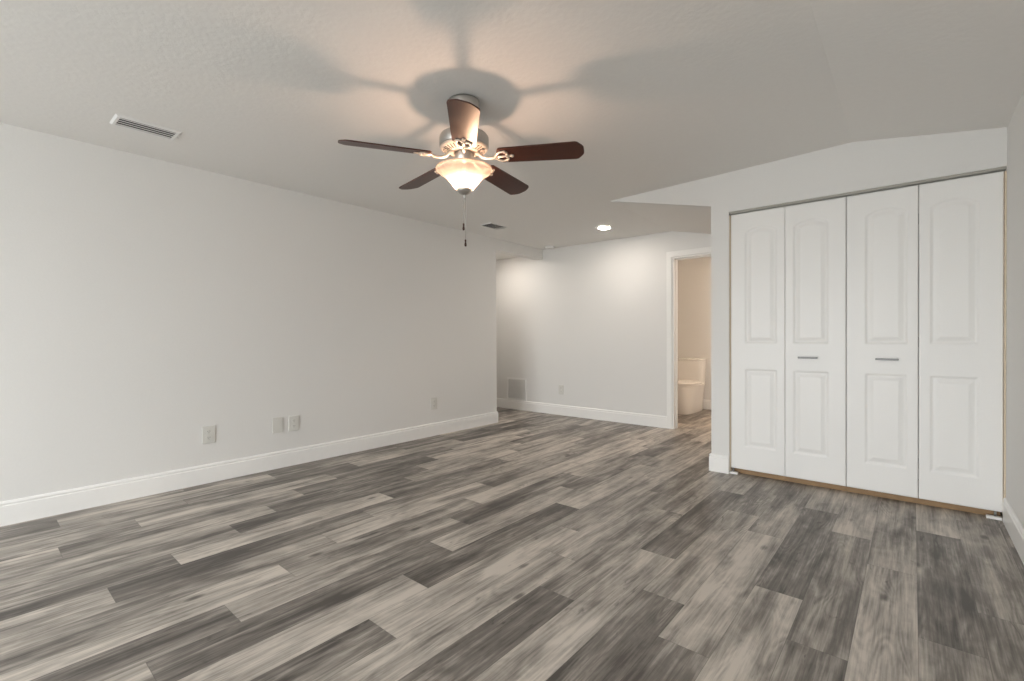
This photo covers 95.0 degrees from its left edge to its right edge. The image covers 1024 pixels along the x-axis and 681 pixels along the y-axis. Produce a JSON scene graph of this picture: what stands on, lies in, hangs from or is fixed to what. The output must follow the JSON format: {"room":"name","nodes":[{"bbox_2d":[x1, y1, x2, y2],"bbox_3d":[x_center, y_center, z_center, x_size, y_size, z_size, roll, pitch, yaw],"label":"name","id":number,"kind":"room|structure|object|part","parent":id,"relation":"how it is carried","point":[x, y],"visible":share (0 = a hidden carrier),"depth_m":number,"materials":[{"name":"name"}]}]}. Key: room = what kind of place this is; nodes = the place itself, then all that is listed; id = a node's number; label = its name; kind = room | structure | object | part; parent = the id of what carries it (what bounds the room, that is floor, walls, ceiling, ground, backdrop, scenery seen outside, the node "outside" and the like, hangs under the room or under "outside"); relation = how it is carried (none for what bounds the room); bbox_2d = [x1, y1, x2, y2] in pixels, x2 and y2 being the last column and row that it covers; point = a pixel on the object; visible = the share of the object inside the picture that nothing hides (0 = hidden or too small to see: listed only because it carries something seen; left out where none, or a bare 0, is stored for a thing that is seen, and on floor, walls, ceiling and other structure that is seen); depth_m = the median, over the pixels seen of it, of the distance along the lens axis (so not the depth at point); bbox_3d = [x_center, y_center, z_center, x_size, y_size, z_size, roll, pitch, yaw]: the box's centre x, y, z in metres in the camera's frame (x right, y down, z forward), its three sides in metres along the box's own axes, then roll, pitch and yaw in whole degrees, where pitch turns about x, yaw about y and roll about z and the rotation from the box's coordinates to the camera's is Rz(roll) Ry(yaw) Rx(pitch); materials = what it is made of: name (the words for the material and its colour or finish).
{"room":"empty bedroom","nodes":[
{"label":"empty bedroom","id":0,"kind":"room"},
{"bbox_2d":[0,123,542,501],"bbox_3d":[-2.548,-0.205,3.304,0.130,2.549,9.061,0,1,41],"label":"wall","id":1,"kind":"structure","parent":0,"point":[147,303],"depth_m":3.50,"materials":[{"name":"paint"}]},
{"bbox_2d":[202,425,214,443],"bbox_3d":[-2.274,0.706,3.519,0.010,0.128,0.086,0,1,41],"label":"wall outlet","id":2,"kind":"object","parent":1,"relation":"attached to","point":[208,432],"visible":1,"depth_m":3.51,"materials":[{"name":"plastic"}]},
{"bbox_2d":[0,411,497,526],"bbox_3d":[-2.854,1.002,2.937,0.144,0.142,8.086,0,1,41],"label":"baseboard","id":3,"kind":"structure","parent":1,"relation":"attached to","point":[13,511],"depth_m":3.48,"materials":[{"name":"white wood"}]},
{"bbox_2d":[272,417,282,433],"bbox_3d":[-1.947,0.703,3.903,0.008,0.128,0.086,0,1,41],"label":"outlet plate","id":4,"kind":"object","parent":1,"relation":"attached to","point":[277,423],"visible":1,"depth_m":3.90,"materials":[{"name":"plastic"}]},
{"bbox_2d":[289,415,298,430],"bbox_3d":[-1.861,0.706,4.003,0.010,0.128,0.086,0,1,41],"label":"wall outlet","id":5,"kind":"object","parent":1,"relation":"attached to","point":[293,420],"visible":1,"depth_m":4.00,"materials":[{"name":"plastic"}]},
{"bbox_2d":[431,397,436,409],"bbox_3d":[-0.860,0.695,5.175,0.010,0.128,0.086,0,1,41],"label":"wall outlet","id":6,"kind":"object","parent":1,"relation":"attached to","point":[433,400],"visible":1,"depth_m":5.17,"materials":[{"name":"plastic"}]},
{"bbox_2d":[496,252,516,259],"bbox_3d":[-0.999,-1.290,7.277,2.678,0.100,0.989,0,1,41],"label":"ceiling","id":7,"kind":"structure","parent":0,"point":[499,256],"depth_m":6.94,"materials":[{"name":"white paint"}]},
{"bbox_2d":[0,407,1023,680],"bbox_3d":[-1.197,1.138,3.378,7.663,0.150,11.124,0,1,41],"label":"floor","id":8,"kind":"structure","parent":0,"point":[525,545],"depth_m":2.12,"materials":[{"name":"grey laminate"}]},
{"bbox_2d":[678,358,705,414],"bbox_3d":[2.496,0.643,6.808,0.426,0.759,0.732,0,1,41],"label":"toilet","id":9,"kind":"object","parent":8,"relation":"on","point":[691,371],"visible":0.7,"depth_m":6.77,"materials":[{"name":"ceramic"}]},
{"bbox_3d":[2.426,0.594,6.725,0.423,0.023,0.514,0,1,41],"label":"seat lid","id":10,"kind":"part","parent":9,"relation":"part of","materials":[{"name":"plastic"}]},
{"bbox_3d":[2.426,0.616,6.725,0.426,0.016,0.515,0,1,41],"label":"seat","id":11,"kind":"part","parent":9,"relation":"part of","materials":[{"name":"plastic"}]},
{"bbox_3d":[2.497,0.823,6.809,0.423,0.399,0.715,0,1,41],"label":"bowl","id":12,"kind":"part","parent":9,"relation":"part of","materials":[{"name":"white ceramic"}]},
{"bbox_3d":[2.661,0.461,7.000,0.419,0.332,0.216,0,1,41],"label":"tank","id":13,"kind":"part","parent":9,"relation":"part of","materials":[{"name":"white ceramic"}]},
{"bbox_3d":[2.659,0.281,6.998,0.423,0.027,0.226,0,1,41],"label":"tank lid","id":14,"kind":"part","parent":9,"relation":"part of","materials":[{"name":"white ceramic"}]},
{"bbox_2d":[986,511,1001,520],"bbox_3d":[2.834,1.027,2.761,0.065,0.043,0.032,0,1,41],"label":"pivot bracket","id":15,"kind":"object","parent":8,"relation":"on","point":[995,517],"visible":1,"depth_m":2.76,"materials":[{"name":"metal"}]},
{"bbox_2d":[0,0,1023,231],"bbox_3d":[-1.300,-1.335,1.254,4.430,0.272,7.584,0,1,41],"label":"ceiling","id":16,"kind":"structure","parent":0,"point":[656,94],"depth_m":2.33,"materials":[{"name":"white paint"}]},
{"bbox_2d":[109,113,181,139],"bbox_3d":[-2.170,-1.255,2.789,0.175,0.023,0.315,0,1,41],"label":"ceiling vent","id":17,"kind":"object","parent":16,"relation":"in","point":[118,120],"visible":1,"depth_m":2.77,"materials":[{"name":"white metal"}]},
{"bbox_2d":[338,94,583,246],"bbox_3d":[-0.263,-0.893,2.558,1.207,0.776,1.213,0,1,41],"label":"ceiling fan","id":18,"kind":"object","parent":16,"relation":"hanging from","point":[463,141],"visible":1,"depth_m":2.44,"materials":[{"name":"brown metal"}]},
{"bbox_3d":[-0.631,-0.969,2.357,0.456,0.007,0.140,-2,14,-23],"label":"blade","id":19,"kind":"part","parent":18,"relation":"part of","materials":[{"name":"brown wood"}]},
{"bbox_3d":[-0.527,-0.973,2.826,0.140,0.006,0.456,-18,10,-40],"label":"blade","id":20,"kind":"part","parent":18,"relation":"part of","materials":[{"name":"brown wood"}]},
{"bbox_3d":[-0.217,-0.969,2.113,0.140,0.006,0.456,13,1,-6],"label":"blade","id":21,"kind":"part","parent":18,"relation":"part of","materials":[{"name":"brown wood"}]},
{"bbox_3d":[-0.256,-0.861,2.521,0.300,0.117,0.300,0,1,41],"label":"lamp shade","id":22,"kind":"part","parent":18,"relation":"part of","materials":[{"name":"white glass"}]},
{"bbox_3d":[-0.250,-0.652,2.522,0.004,0.225,0.004,0,1,41],"label":"pull chain","id":23,"kind":"part","parent":18,"relation":"part of","materials":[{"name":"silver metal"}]},
{"bbox_3d":[-0.049,-0.975,2.873,0.140,0.006,0.456,-15,-9,29],"label":"blade","id":24,"kind":"part","parent":18,"relation":"part of","materials":[{"name":"brown wood"}]},
{"bbox_3d":[0.143,-0.973,2.431,0.456,0.006,0.140,1,-12,12],"label":"blade","id":25,"kind":"part","parent":18,"relation":"part of","materials":[{"name":"brown wood"}]},
{"bbox_2d":[481,222,506,229],"bbox_3d":[-0.200,-1.280,5.286,0.179,0.023,0.283,0,1,41],"label":"ceiling vent","id":26,"kind":"object","parent":16,"relation":"in","point":[492,225],"visible":1,"depth_m":5.26,"materials":[{"name":"grey metal"}]},
{"bbox_2d":[470,201,710,249],"bbox_3d":[1.018,-1.290,5.233,2.785,0.437,1.477,0,1,41],"label":"ceiling","id":27,"kind":"structure","parent":0,"point":[577,226],"depth_m":5.16,"materials":[{"name":"white paint"}]},
{"bbox_2d":[596,226,611,229],"bbox_3d":[1.048,-1.277,5.334,0.179,0.010,0.179,0,1,41],"label":"recessed light","id":28,"kind":"object","parent":27,"relation":"in","point":[599,227],"visible":1,"depth_m":5.30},
{"bbox_2d":[496,231,710,428],"bbox_3d":[0.684,-0.241,6.572,6.156,2.549,0.108,0,1,41],"label":"wall","id":29,"kind":"structure","parent":0,"point":[589,319],"depth_m":6.19,"materials":[{"name":"paint"}]},
{"bbox_2d":[507,377,526,400],"bbox_3d":[0.072,0.724,7.024,0.372,0.328,0.014,0,1,41],"label":"air vent","id":30,"kind":"object","parent":29,"relation":"in","point":[516,387],"visible":1,"depth_m":7.02,"materials":[{"name":"white metal"}]},
{"bbox_2d":[559,385,563,394],"bbox_3d":[0.682,0.682,6.505,0.086,0.128,0.010,0,1,41],"label":"wall outlet","id":31,"kind":"object","parent":29,"relation":"attached to","point":[561,387],"visible":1,"depth_m":6.50,"materials":[{"name":"plastic"}]},
{"bbox_2d":[497,398,666,427],"bbox_3d":[0.067,0.962,7.031,4.624,0.142,0.014,0,1,41],"label":"baseboard","id":32,"kind":"structure","parent":29,"relation":"attached to","point":[659,421],"depth_m":6.22,"materials":[{"name":"white wood"}]},
{"bbox_2d":[666,247,710,428],"bbox_3d":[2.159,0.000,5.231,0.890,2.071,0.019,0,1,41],"label":"trim","id":33,"kind":"structure","parent":29,"relation":"attached to","point":[669,255],"depth_m":5.48,"materials":[{"name":"white wood"}]},
{"bbox_2d":[678,257,710,399],"bbox_3d":[3.217,-0.254,6.752,2.538,2.549,0.108,0,1,41],"label":"wall","id":34,"kind":"structure","parent":0,"point":[694,275],"depth_m":7.06,"materials":[{"name":"paint"}]},
{"bbox_2d":[703,399,710,409],"bbox_3d":[3.183,0.950,6.713,2.538,0.142,0.014,0,1,41],"label":"baseboard","id":35,"kind":"structure","parent":34,"relation":"attached to","point":[706,403],"depth_m":6.95,"materials":[{"name":"white wood"}]},
{"bbox_2d":[610,127,1006,472],"bbox_3d":[1.901,-0.227,3.589,2.594,2.549,0.108,0,1,41],"label":"wall","id":36,"kind":"structure","parent":0,"point":[870,164],"depth_m":3.38,"materials":[{"name":"paint"}]},
{"bbox_2d":[729,216,731,470],"bbox_3d":[1.746,0.021,3.731,0.006,2.009,0.093,0,1,41],"label":"trim","id":37,"kind":"structure","parent":36,"relation":"attached to","point":[729,216],"depth_m":3.69,"materials":[{"name":"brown wood"}]},
{"bbox_2d":[731,197,846,485],"bbox_3d":[2.011,0.008,3.464,0.742,1.990,0.074,0,1,41],"label":"bifold door","id":38,"kind":"structure","parent":36,"relation":"in","point":[788,263],"depth_m":3.44,"materials":[{"name":"white wood"}]},
{"bbox_3d":[1.880,0.008,3.594,0.374,1.990,0.032,0,1,41],"label":"door","id":39,"kind":"part","parent":38,"relation":"part of","materials":[{"name":"white wood"}]},
{"bbox_3d":[2.113,0.123,3.353,0.120,0.012,0.037,0,1,41],"label":"handle","id":40,"kind":"part","parent":38,"relation":"part of","materials":[{"name":"silver metal"}]},
{"bbox_3d":[2.163,0.009,3.353,0.367,1.990,0.032,0,1,41],"label":"door","id":41,"kind":"part","parent":38,"relation":"part of","materials":[{"name":"white wood"}]},
{"bbox_2d":[732,468,999,515],"bbox_3d":[2.341,1.029,3.284,1.491,0.036,0.065,0,1,41],"label":"trim","id":42,"kind":"structure","parent":36,"relation":"attached to","point":[778,477],"depth_m":3.16,"materials":[{"name":"brown wood"}]},
{"bbox_2d":[730,167,1006,214],"bbox_3d":[2.300,-1.000,3.220,1.511,0.014,0.038,0,1,41],"label":"trim","id":43,"kind":"structure","parent":36,"relation":"attached to","point":[1001,168],"depth_m":3.10,"materials":[{"name":"wood"}]},
{"bbox_2d":[847,171,1003,511],"bbox_3d":[2.580,0.009,2.978,0.748,1.990,0.074,0,1,41],"label":"bifold door","id":44,"kind":"structure","parent":36,"relation":"in","point":[960,341],"depth_m":2.95,"materials":[{"name":"white wood"}]},
{"bbox_3d":[2.446,0.009,3.111,0.372,1.990,0.032,0,1,41],"label":"door","id":45,"kind":"part","parent":44,"relation":"part of","materials":[{"name":"white wood"}]},
{"bbox_3d":[2.448,0.123,3.066,0.119,0.012,0.037,0,1,41],"label":"handle","id":46,"kind":"part","parent":44,"relation":"part of","materials":[{"name":"silver metal"}]},
{"bbox_3d":[2.732,0.009,2.867,0.374,1.990,0.032,0,1,41],"label":"door","id":47,"kind":"part","parent":44,"relation":"part of","materials":[{"name":"white wood"}]},
{"bbox_2d":[778,185,918,478],"bbox_3d":[2.796,-0.232,3.802,1.511,2.549,0.086,0,1,41],"label":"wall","id":48,"kind":"structure","parent":0,"point":[918,185],"depth_m":3.81,"materials":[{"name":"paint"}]},
{"bbox_2d":[1004,91,1023,527],"bbox_3d":[0.704,-0.198,0.107,0.108,2.549,8.424,0,1,41],"label":"wall","id":49,"kind":"structure","parent":0,"point":[1014,255],"depth_m":2.50,"materials":[{"name":"paint"}]},
{"bbox_2d":[1002,171,1006,513],"bbox_3d":[2.889,0.023,2.755,0.008,2.009,0.093,0,1,41],"label":"trim","id":50,"kind":"structure","parent":49,"relation":"attached to","point":[1005,172],"depth_m":2.72,"materials":[{"name":"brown wood"}]},
{"bbox_2d":[1003,498,1023,564],"bbox_3d":[0.389,1.009,-0.164,0.014,0.142,7.584,0,1,41],"label":"baseboard","id":51,"kind":"structure","parent":49,"relation":"attached to","point":[1014,527],"depth_m":2.43,"materials":[{"name":"white wood"}]},
{"bbox_3d":[2.167,-0.233,4.333,0.134,2.549,1.369,0,1,41],"label":"wall","id":52,"kind":"structure","parent":0,"visible":0},
{"bbox_2d":[709,453,728,473],"bbox_3d":[2.127,0.971,4.299,0.149,0.142,1.491,0,1,41],"label":"baseboard","id":53,"kind":"structure","parent":52,"relation":"attached to","point":[717,462],"depth_m":3.73,"materials":[{"name":"white wood"}]}
]}

